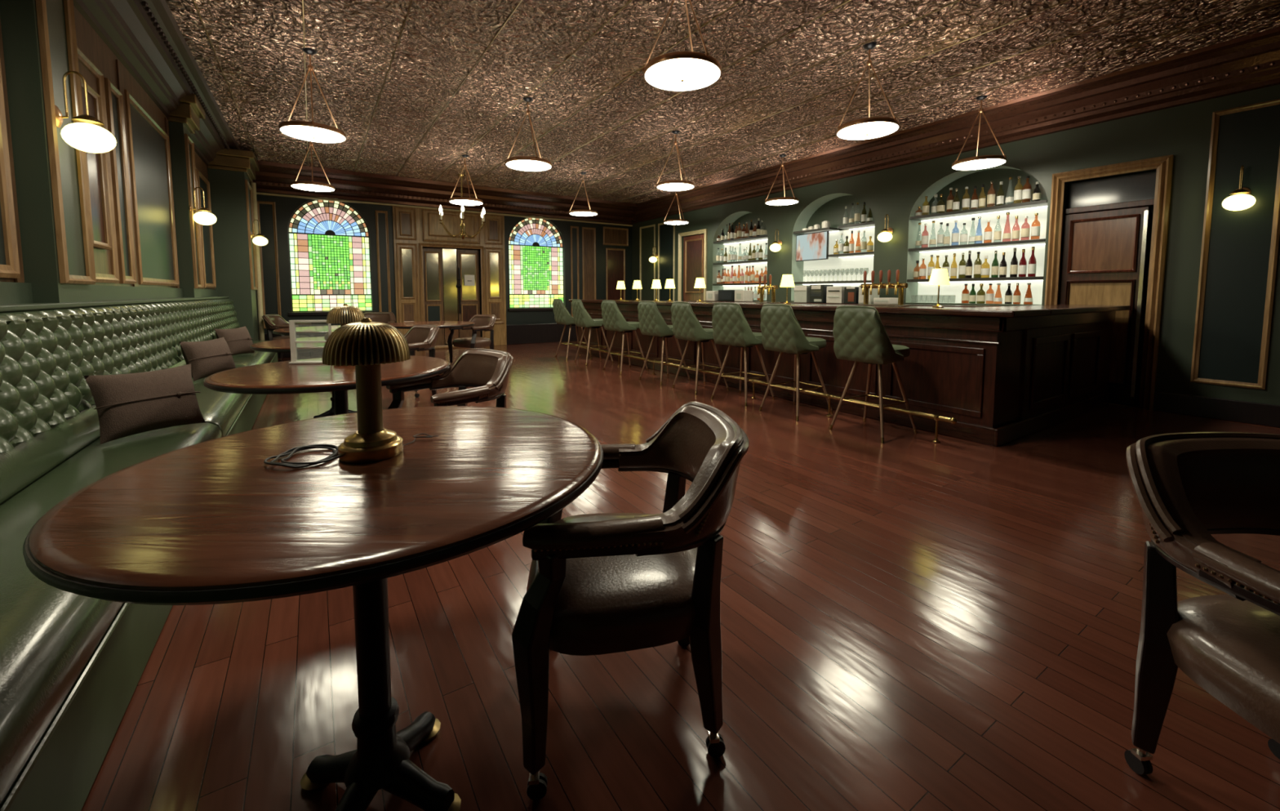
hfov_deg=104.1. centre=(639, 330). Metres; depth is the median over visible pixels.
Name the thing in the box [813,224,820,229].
ceramic jar
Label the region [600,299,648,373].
bar stool
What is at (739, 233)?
bottle
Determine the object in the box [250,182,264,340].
trim
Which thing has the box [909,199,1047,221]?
wall shelf
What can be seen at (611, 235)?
trim
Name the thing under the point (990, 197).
bottle
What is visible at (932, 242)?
bottle
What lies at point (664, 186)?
diffuser
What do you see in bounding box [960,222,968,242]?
bottle
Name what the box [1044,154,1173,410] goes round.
door
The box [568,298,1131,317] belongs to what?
countertop
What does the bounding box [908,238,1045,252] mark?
wall shelf
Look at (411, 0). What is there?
trim
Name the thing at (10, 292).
trim
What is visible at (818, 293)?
cash register
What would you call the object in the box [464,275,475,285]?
notice
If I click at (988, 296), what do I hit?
bottle
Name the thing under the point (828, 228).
wall shelf
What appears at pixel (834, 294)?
receipt printer
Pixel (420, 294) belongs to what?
door
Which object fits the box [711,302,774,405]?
bar stool
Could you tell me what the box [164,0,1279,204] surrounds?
ceiling
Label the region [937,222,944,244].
bottle
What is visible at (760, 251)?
bottle
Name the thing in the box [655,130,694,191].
pendant light
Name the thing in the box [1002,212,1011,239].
bottle
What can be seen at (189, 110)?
trim
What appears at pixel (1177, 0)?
trim
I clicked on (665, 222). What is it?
diffuser
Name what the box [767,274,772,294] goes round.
tap
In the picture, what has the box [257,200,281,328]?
trim
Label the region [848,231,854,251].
bottle
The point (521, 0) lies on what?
trim
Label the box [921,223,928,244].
bottle
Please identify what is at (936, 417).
rail
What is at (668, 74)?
diffuser
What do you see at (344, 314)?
table lamp
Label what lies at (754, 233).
bottle
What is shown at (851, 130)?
diffuser
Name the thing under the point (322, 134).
diffuser
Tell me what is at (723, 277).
bottle
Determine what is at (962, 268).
bottle
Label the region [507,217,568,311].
window
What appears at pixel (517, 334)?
trim
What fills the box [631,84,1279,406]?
wall
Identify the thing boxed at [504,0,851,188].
trim
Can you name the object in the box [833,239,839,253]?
bottle
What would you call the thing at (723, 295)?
fridge
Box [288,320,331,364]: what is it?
menu stand
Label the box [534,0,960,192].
trim
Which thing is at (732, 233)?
bottle
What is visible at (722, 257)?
bottle
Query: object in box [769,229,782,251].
wall sconce
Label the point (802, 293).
ice dispenser
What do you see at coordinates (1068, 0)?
trim
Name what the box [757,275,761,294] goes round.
tap
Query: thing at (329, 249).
window
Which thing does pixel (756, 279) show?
bottle
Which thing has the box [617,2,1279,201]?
trim
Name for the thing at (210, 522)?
round table
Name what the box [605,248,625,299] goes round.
trim
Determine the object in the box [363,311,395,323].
chair
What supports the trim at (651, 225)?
attached to the wall at (1184, 132)
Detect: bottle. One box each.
[715,248,719,261]
[716,234,720,241]
[716,270,721,282]
[720,228,724,240]
[720,248,724,261]
[720,268,724,283]
[722,268,727,281]
[724,247,727,262]
[725,269,730,281]
[727,222,730,239]
[728,245,732,260]
[730,222,734,239]
[732,268,737,281]
[733,247,737,259]
[737,222,741,236]
[739,268,744,280]
[742,224,746,238]
[743,247,748,259]
[744,266,749,282]
[747,243,751,260]
[749,219,753,237]
[750,265,755,283]
[751,245,756,260]
[752,223,756,235]
[752,286,757,297]
[754,270,759,281]
[755,244,759,257]
[756,217,760,236]
[756,288,759,300]
[758,244,763,259]
[760,220,764,235]
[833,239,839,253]
[838,233,844,251]
[843,206,848,224]
[843,235,849,253]
[848,203,854,222]
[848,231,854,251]
[853,202,860,221]
[854,231,861,252]
[860,231,866,249]
[861,201,866,222]
[866,207,873,222]
[866,235,873,250]
[913,260,920,277]
[915,206,923,216]
[915,222,922,245]
[919,257,926,275]
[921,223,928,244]
[922,195,929,213]
[927,254,934,275]
[928,220,936,244]
[931,194,937,213]
[936,194,945,213]
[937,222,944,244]
[942,255,949,277]
[943,222,950,244]
[946,187,954,212]
[950,253,957,275]
[951,220,959,242]
[952,188,959,211]
[958,253,966,278]
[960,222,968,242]
[961,186,969,208]
[961,284,969,303]
[964,250,972,278]
[968,217,976,241]
[968,284,976,303]
[970,186,977,208]
[973,251,982,277]
[974,216,982,240]
[976,283,985,303]
[977,184,986,207]
[980,255,990,275]
[983,220,992,239]
[985,283,994,300]
[986,181,995,204]
[991,250,999,277]
[993,215,1001,239]
[993,283,1002,301]
[996,181,1004,205]
[999,252,1007,277]
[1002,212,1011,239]
[1004,177,1013,203]
[1004,283,1012,303]
[1009,248,1017,276]
[1011,215,1019,239]
[1013,176,1022,200]
[1013,283,1021,304]
[1018,248,1026,276]
[1020,216,1030,237]
[1022,175,1031,202]
[1023,283,1032,304]
[1027,246,1036,276]
[1030,213,1040,239]
[1032,181,1040,201]
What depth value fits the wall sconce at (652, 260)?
12.28 m
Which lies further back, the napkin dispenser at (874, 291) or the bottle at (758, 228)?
the bottle at (758, 228)
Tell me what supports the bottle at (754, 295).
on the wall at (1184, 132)
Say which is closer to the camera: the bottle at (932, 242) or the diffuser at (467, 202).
the bottle at (932, 242)
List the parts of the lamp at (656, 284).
lamp shade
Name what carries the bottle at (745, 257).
on the wall shelf at (756, 261)
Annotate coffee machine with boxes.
[844,286,858,303]
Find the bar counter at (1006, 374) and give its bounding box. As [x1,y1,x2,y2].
[568,298,1131,446]
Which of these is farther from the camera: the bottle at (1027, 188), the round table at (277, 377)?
the bottle at (1027, 188)
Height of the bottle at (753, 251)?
0.294 m
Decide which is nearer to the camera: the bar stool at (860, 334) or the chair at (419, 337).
the bar stool at (860, 334)
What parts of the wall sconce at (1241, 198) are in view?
glass globe, gooseneck arm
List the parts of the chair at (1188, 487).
caster stem, leg, backrest, rail, seat, arm rail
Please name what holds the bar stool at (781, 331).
on the floor
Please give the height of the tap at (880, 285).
0.245 m
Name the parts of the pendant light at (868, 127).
rod, rod, stem, rod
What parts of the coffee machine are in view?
lid, brown tank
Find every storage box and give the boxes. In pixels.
[706,290,718,300]
[734,289,752,301]
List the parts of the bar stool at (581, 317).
leg, backrest, leg, seat, leg, leg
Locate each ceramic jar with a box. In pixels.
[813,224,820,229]
[822,220,830,227]
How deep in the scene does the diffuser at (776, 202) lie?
7.98 m
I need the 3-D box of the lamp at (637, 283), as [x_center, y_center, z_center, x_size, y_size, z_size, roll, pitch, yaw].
[-0.048,-0.705,8.664,0.170,0.365,0.170,-3,5,-33]
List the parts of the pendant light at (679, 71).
rod, rod, rod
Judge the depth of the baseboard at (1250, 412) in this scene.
4.75 m
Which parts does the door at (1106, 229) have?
panel, panel, transom glass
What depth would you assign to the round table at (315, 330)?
6.01 m
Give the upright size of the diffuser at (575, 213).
0.039 m
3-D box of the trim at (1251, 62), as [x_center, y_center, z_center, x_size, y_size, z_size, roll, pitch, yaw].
[3.558,-2.560,7.176,0.400,0.370,14.400,-3,5,-33]
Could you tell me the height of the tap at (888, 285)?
0.245 m
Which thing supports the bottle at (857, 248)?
on the wall shelf at (866, 253)
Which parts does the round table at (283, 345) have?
leg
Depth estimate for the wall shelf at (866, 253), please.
8.01 m
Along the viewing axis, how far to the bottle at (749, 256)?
9.91 m
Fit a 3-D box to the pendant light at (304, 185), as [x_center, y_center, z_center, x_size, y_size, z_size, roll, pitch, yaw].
[-4.537,-2.330,6.906,0.518,0.784,0.533,-3,5,-33]
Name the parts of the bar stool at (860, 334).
leg, leg, backrest, leg, seat, leg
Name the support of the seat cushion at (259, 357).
on the banquette
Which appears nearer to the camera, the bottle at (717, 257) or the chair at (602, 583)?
the chair at (602, 583)
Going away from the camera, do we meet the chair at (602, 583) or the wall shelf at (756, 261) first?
the chair at (602, 583)
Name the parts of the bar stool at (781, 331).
leg, backrest, leg, leg, seat, leg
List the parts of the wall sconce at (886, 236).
glass globe, gooseneck arm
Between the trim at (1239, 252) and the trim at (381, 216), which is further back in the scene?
the trim at (381, 216)
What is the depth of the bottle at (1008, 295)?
6.27 m
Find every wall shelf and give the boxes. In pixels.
[712,258,767,265]
[712,282,766,285]
[713,235,767,244]
[792,226,840,234]
[793,280,871,284]
[827,251,874,257]
[838,221,875,229]
[906,275,1043,282]
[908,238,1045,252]
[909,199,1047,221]
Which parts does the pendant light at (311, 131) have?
rod, stem, rod, rod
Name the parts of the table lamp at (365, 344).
lamp shade, stem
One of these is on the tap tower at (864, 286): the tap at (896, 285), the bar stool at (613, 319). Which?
the tap at (896, 285)
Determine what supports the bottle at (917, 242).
on the wall shelf at (1032, 242)
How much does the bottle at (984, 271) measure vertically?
0.286 m
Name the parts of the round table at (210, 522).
leg, leg, leg, leg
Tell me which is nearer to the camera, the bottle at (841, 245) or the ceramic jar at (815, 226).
the bottle at (841, 245)
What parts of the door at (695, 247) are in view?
panel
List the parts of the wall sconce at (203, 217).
gooseneck arm, glass globe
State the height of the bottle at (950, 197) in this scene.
0.339 m
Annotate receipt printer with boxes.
[826,286,844,303]
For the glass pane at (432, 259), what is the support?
attached to the door at (420, 294)
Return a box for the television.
[795,231,829,261]
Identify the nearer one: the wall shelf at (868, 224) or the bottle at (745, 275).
the wall shelf at (868, 224)
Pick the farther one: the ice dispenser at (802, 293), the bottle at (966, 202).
the ice dispenser at (802, 293)
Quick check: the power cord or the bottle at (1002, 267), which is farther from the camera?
the bottle at (1002, 267)
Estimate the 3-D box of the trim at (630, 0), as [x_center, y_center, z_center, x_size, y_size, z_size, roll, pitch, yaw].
[-0.488,-2.535,4.403,0.009,0.008,13.600,-3,5,-33]
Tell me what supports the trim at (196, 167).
attached to the wall at (88, 41)
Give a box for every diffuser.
[280,125,345,142]
[291,184,334,191]
[449,200,482,205]
[506,160,551,171]
[569,211,596,216]
[644,58,719,90]
[657,182,693,191]
[664,221,688,224]
[765,200,798,205]
[837,121,898,139]
[952,159,1005,170]
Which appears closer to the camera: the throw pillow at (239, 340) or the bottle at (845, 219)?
the throw pillow at (239, 340)
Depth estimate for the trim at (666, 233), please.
12.09 m
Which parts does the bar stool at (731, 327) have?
leg, backrest, leg, leg, seat, leg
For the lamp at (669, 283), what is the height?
0.365 m
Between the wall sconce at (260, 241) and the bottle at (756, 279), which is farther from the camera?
the bottle at (756, 279)
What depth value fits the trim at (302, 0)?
4.72 m
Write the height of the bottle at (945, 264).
0.320 m
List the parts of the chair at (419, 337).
leg, arm rail, backrest, rail, leg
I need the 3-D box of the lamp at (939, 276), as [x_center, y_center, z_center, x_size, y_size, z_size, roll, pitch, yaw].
[2.690,-0.391,4.492,0.170,0.365,0.170,-3,5,-33]
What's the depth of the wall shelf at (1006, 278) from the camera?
6.36 m
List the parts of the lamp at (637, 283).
lamp shade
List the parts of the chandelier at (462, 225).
arm, arm, chain, central stem, arm, arm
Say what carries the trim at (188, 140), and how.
attached to the wall at (88, 41)
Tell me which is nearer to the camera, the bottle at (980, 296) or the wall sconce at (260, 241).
the bottle at (980, 296)
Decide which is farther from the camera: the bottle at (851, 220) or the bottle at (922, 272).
the bottle at (851, 220)
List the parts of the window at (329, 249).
sill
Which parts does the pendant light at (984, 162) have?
rod, rod, stem, rod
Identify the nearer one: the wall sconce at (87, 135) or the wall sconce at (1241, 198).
the wall sconce at (87, 135)
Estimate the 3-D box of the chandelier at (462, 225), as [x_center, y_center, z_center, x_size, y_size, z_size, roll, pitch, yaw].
[-3.341,-2.309,9.379,0.891,1.199,0.908,-3,5,-33]
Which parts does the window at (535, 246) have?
sill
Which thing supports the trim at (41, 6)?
attached to the wall at (88, 41)
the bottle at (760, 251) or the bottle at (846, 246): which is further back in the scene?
the bottle at (760, 251)
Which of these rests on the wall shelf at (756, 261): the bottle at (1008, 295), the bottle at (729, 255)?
the bottle at (729, 255)
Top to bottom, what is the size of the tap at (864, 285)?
0.245 m
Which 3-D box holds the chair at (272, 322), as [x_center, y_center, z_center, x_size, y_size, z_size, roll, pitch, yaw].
[-5.971,0.147,8.452,0.615,0.838,0.657,-1,4,-15]
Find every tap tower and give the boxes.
[755,274,780,303]
[857,269,910,306]
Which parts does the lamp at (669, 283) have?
lamp shade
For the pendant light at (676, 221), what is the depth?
10.28 m
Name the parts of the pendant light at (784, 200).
rod, rod, rod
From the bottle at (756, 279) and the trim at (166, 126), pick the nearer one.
the trim at (166, 126)
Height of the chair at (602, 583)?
0.838 m
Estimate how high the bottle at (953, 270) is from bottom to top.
0.340 m
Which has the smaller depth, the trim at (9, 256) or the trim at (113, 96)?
the trim at (9, 256)
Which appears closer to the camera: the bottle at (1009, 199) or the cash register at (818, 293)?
the bottle at (1009, 199)
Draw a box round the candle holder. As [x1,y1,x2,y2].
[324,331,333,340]
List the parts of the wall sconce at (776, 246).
glass globe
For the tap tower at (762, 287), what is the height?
0.355 m
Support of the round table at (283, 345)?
on the floor
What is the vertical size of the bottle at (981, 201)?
0.313 m
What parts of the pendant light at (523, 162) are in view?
rod, stem, rod, rod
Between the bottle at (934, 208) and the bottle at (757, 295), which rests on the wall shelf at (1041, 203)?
the bottle at (934, 208)
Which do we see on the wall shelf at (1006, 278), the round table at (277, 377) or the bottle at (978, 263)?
the bottle at (978, 263)
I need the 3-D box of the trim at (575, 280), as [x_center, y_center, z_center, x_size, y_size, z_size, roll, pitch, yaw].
[-1.622,-1.414,12.471,0.220,2.350,0.030,-3,5,-33]
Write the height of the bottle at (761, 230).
0.313 m
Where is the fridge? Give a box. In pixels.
[718,289,738,301]
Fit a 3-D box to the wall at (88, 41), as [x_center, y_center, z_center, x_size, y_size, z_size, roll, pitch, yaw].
[-3.492,-0.729,2.687,0.450,3.450,14.400,-3,5,-33]
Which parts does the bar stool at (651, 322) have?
leg, backrest, leg, leg, leg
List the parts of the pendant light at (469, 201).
rod, rod, rod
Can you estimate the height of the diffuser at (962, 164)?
0.039 m
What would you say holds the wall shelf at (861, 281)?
attached to the wall at (1184, 132)
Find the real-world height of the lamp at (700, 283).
0.365 m
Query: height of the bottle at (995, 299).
0.260 m
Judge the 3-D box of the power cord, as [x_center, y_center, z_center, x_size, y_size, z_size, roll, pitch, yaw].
[-0.904,0.339,1.356,0.188,0.013,0.178,-3,5,-33]
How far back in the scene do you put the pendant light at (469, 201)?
7.98 m
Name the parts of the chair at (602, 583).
caster stem, leg, leg, arm rail, arm rail, seat, rail, leg, backrest, leg, caster stem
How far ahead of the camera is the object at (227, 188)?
7.45 m
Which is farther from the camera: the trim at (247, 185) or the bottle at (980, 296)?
the trim at (247, 185)
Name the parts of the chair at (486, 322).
leg, arm rail, seat, leg, backrest, arm rail, leg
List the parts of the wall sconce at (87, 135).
gooseneck arm, glass globe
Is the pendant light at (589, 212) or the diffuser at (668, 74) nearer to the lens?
the diffuser at (668, 74)
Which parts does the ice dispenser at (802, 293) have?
lid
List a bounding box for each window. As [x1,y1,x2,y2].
[287,199,376,315]
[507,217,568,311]
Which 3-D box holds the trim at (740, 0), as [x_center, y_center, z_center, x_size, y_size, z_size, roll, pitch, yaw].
[0.090,-2.564,4.780,0.009,0.008,13.600,-3,5,-33]
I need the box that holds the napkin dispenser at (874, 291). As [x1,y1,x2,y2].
[858,285,879,303]
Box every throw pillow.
[83,363,205,444]
[178,337,235,381]
[214,325,255,355]
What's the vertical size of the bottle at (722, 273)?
0.322 m
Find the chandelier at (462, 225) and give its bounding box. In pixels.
[439,173,485,239]
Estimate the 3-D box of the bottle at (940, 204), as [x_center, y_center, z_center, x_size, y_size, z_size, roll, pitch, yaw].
[4.154,-1.742,6.889,0.098,0.270,0.096,-3,5,-33]
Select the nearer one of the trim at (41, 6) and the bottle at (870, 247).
the trim at (41, 6)
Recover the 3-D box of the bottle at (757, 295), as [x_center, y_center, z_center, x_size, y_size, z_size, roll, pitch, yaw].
[2.339,-0.726,9.772,0.088,0.260,0.086,-3,5,-33]
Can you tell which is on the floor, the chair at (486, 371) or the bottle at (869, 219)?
the chair at (486, 371)
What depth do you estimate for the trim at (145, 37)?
4.29 m
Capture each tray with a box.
[755,302,780,303]
[857,303,910,306]
[873,297,897,304]
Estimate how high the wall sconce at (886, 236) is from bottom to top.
0.410 m
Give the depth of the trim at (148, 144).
4.56 m
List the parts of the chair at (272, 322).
leg, backrest, leg, seat, leg, leg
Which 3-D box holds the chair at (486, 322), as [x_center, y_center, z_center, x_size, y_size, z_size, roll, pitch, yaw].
[-2.697,0.170,8.149,0.657,0.838,0.615,3,5,33]
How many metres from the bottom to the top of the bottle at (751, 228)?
0.360 m
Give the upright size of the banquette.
1.150 m
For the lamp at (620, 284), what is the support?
on the bar counter at (1006, 374)
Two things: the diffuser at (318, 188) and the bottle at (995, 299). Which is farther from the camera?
the diffuser at (318, 188)
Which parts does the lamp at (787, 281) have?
lamp shade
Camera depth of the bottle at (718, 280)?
10.69 m
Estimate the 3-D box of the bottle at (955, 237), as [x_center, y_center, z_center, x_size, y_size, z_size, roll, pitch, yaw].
[4.276,-1.317,6.766,0.088,0.339,0.086,-3,5,-33]
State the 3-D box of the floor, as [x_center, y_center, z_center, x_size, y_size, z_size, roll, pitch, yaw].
[0.210,0.860,5.236,9.200,0.100,15.200,-3,5,-33]
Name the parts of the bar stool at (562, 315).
leg, backrest, leg, leg, leg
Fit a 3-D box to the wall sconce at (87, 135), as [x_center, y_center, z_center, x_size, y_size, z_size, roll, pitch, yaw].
[-2.934,-1.152,2.638,0.220,0.410,0.200,-3,5,-33]
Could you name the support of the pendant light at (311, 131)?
hanging from the ceiling
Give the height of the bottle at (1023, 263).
0.340 m
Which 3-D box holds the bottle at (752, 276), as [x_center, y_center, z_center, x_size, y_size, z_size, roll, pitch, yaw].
[2.230,-1.109,9.870,0.088,0.339,0.086,-3,5,-33]
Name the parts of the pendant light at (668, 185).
rod, rod, rod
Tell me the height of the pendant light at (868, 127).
0.784 m
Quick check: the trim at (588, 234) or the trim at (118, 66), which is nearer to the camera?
the trim at (118, 66)
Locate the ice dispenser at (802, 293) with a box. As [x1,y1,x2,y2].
[793,285,809,302]
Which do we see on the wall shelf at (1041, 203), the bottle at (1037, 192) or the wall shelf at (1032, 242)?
the bottle at (1037, 192)
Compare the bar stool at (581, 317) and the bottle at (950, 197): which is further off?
the bar stool at (581, 317)
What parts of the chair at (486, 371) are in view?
leg, arm rail, arm rail, leg, rail, backrest, leg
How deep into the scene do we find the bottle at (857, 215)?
7.90 m
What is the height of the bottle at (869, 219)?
0.263 m
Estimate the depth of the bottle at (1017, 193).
6.11 m
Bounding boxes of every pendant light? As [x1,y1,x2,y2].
[279,48,346,142]
[290,141,334,191]
[448,154,483,205]
[504,97,551,171]
[568,172,597,216]
[641,0,721,91]
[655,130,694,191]
[662,191,688,224]
[764,154,798,205]
[836,42,899,139]
[951,95,1006,170]
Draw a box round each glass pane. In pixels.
[424,251,440,301]
[459,253,477,301]
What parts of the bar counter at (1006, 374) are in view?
panel, panel, panel, panel, panel, panel, panel, moulding, panel, panel, panel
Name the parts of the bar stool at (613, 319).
leg, backrest, leg, leg, seat, leg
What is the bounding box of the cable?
[403,433,438,445]
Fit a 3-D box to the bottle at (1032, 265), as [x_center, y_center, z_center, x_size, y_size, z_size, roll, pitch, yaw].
[4.747,-0.831,6.038,0.078,0.360,0.076,-3,5,-33]
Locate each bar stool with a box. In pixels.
[552,298,591,359]
[571,298,613,365]
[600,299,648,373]
[637,301,690,384]
[671,301,729,394]
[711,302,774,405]
[759,303,833,420]
[829,305,917,443]
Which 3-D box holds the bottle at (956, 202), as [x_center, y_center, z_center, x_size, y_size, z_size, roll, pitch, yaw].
[4.255,-1.751,6.714,0.078,0.313,0.076,-3,5,-33]
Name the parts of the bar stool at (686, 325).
leg, backrest, leg, leg, seat, leg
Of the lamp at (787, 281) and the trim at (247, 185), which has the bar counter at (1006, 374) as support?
the lamp at (787, 281)
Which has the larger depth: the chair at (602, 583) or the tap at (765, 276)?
the tap at (765, 276)
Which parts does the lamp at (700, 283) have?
lamp shade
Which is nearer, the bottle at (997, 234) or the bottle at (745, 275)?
the bottle at (997, 234)
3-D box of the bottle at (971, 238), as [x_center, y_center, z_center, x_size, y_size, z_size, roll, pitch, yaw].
[4.403,-1.310,6.607,0.092,0.350,0.090,-3,5,-33]
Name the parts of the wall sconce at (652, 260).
glass globe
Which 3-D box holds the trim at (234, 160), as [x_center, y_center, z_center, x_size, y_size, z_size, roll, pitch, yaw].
[-6.254,-2.535,7.702,0.548,0.300,0.980,-3,5,-33]
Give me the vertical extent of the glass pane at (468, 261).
1.060 m
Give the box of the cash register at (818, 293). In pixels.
[809,284,833,302]
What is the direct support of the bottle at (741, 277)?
on the wall shelf at (753, 283)
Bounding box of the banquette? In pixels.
[0,296,277,810]
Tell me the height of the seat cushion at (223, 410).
0.174 m
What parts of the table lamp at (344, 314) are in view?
lamp shade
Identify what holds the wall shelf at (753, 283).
attached to the wall at (1184, 132)
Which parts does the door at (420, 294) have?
panel, panel, mirror panel, panel frame, panel, panel, over door panel, over door panel, architrave, handle, panel, panel, panel, panel frame, mirror panel, panel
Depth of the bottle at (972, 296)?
6.58 m
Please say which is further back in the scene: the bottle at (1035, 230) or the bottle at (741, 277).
the bottle at (741, 277)
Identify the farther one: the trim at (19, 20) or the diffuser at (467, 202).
the diffuser at (467, 202)
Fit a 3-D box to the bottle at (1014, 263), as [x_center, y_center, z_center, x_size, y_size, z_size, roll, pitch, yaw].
[4.656,-0.844,6.209,0.078,0.360,0.076,-3,5,-33]
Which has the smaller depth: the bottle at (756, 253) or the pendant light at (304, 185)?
the pendant light at (304, 185)
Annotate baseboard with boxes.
[258,333,324,357]
[1153,391,1279,427]
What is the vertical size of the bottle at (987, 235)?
0.294 m
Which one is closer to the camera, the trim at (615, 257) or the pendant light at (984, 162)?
the pendant light at (984, 162)
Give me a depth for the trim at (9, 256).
2.34 m
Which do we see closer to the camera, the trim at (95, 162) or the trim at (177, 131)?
the trim at (95, 162)
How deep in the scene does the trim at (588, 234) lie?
12.68 m
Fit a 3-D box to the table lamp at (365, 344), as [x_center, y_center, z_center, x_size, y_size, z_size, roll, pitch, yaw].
[-0.748,0.154,1.378,0.212,0.380,0.212,-3,5,-33]
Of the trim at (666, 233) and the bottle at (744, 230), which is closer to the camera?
the bottle at (744, 230)
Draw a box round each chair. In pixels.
[262,314,314,361]
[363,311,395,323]
[386,347,513,408]
[392,324,439,399]
[447,314,496,365]
[511,401,749,799]
[1124,431,1279,773]
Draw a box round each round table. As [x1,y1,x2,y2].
[22,405,603,810]
[203,355,449,414]
[249,336,406,417]
[272,324,340,334]
[386,320,475,373]
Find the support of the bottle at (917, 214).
on the wall shelf at (1041, 203)
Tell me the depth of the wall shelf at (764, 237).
10.02 m
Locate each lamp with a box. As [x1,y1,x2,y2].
[322,317,410,462]
[326,303,364,365]
[616,280,625,299]
[632,279,642,300]
[651,278,661,300]
[664,278,675,301]
[693,276,706,302]
[780,272,794,303]
[928,266,950,307]
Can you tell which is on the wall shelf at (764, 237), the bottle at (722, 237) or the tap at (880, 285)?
the bottle at (722, 237)
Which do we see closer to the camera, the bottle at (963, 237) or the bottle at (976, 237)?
the bottle at (976, 237)
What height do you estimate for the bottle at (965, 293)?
0.260 m
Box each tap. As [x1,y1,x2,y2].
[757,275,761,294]
[762,275,766,294]
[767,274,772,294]
[862,271,866,294]
[869,270,875,294]
[877,270,883,294]
[885,269,891,294]
[893,269,899,294]
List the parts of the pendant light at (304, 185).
rod, rod, rod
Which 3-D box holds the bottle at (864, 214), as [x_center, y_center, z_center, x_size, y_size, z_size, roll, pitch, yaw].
[3.532,-1.851,7.867,0.078,0.340,0.076,-3,5,-33]
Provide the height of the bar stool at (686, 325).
1.098 m
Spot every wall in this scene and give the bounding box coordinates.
[0,5,215,289]
[255,194,631,340]
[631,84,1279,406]
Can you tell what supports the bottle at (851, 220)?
on the wall shelf at (868, 224)
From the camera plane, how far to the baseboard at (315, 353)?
9.34 m
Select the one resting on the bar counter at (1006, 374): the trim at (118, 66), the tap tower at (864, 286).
the tap tower at (864, 286)
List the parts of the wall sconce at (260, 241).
gooseneck arm, glass globe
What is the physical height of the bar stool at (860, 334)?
1.098 m
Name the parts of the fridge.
glass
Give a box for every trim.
[0,0,92,302]
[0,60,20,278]
[0,281,217,304]
[35,0,96,284]
[73,0,239,165]
[76,46,119,283]
[79,76,112,249]
[103,77,136,284]
[115,59,138,286]
[124,89,178,286]
[164,117,179,288]
[167,93,205,133]
[168,120,200,297]
[184,133,203,288]
[192,0,258,160]
[195,167,204,287]
[196,168,216,288]
[207,147,259,182]
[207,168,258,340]
[244,179,257,289]
[249,160,639,225]
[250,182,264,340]
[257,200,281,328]
[302,0,308,166]
[353,0,413,172]
[375,209,391,311]
[395,0,522,176]
[434,0,631,181]
[470,0,742,185]
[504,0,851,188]
[506,323,577,344]
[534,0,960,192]
[564,0,1070,195]
[570,226,579,316]
[582,226,595,299]
[590,0,1180,199]
[603,226,628,246]
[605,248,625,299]
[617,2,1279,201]
[631,26,1279,223]
[640,224,655,300]
[657,222,675,300]
[1190,98,1279,389]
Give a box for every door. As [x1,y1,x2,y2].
[391,205,506,349]
[677,228,707,301]
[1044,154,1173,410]
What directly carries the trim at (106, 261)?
attached to the wall at (88, 41)
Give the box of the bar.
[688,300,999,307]
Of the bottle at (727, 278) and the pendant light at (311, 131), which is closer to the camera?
the pendant light at (311, 131)
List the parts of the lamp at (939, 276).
lamp shade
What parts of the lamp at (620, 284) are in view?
lamp shade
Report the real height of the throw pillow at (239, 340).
0.325 m
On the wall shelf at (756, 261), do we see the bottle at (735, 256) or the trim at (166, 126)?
the bottle at (735, 256)
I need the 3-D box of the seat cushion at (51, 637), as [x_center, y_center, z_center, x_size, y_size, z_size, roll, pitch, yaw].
[-1.938,0.687,1.704,0.480,0.174,2.672,-3,5,-33]
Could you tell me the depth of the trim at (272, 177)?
10.15 m
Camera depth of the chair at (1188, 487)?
1.16 m
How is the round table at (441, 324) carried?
on the floor
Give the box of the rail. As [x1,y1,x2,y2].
[566,342,957,442]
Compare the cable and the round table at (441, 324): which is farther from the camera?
the round table at (441, 324)
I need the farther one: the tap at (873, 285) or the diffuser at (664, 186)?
the diffuser at (664, 186)
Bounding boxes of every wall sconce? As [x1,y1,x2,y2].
[54,71,116,153]
[188,186,217,225]
[250,219,267,245]
[648,245,657,262]
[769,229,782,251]
[877,213,893,242]
[1222,164,1255,210]
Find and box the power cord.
[263,444,338,467]
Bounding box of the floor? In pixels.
[80,340,1279,810]
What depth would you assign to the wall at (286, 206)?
11.20 m
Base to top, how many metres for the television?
0.470 m
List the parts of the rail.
post, post, post, post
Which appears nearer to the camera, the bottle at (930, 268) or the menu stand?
the menu stand
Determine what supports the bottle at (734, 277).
on the wall shelf at (753, 283)
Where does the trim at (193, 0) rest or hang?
attached to the ceiling
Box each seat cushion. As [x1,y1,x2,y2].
[0,422,222,803]
[191,365,249,436]
[232,340,275,365]
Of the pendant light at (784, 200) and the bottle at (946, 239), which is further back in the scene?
the pendant light at (784, 200)
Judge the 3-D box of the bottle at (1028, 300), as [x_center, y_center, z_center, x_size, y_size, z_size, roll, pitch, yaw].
[4.764,-0.451,6.118,0.092,0.260,0.090,-3,5,-33]
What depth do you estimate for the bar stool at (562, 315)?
9.03 m
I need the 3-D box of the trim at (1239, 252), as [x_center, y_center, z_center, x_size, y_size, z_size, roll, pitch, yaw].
[5.534,-0.763,4.617,0.030,2.570,0.460,-3,5,-33]

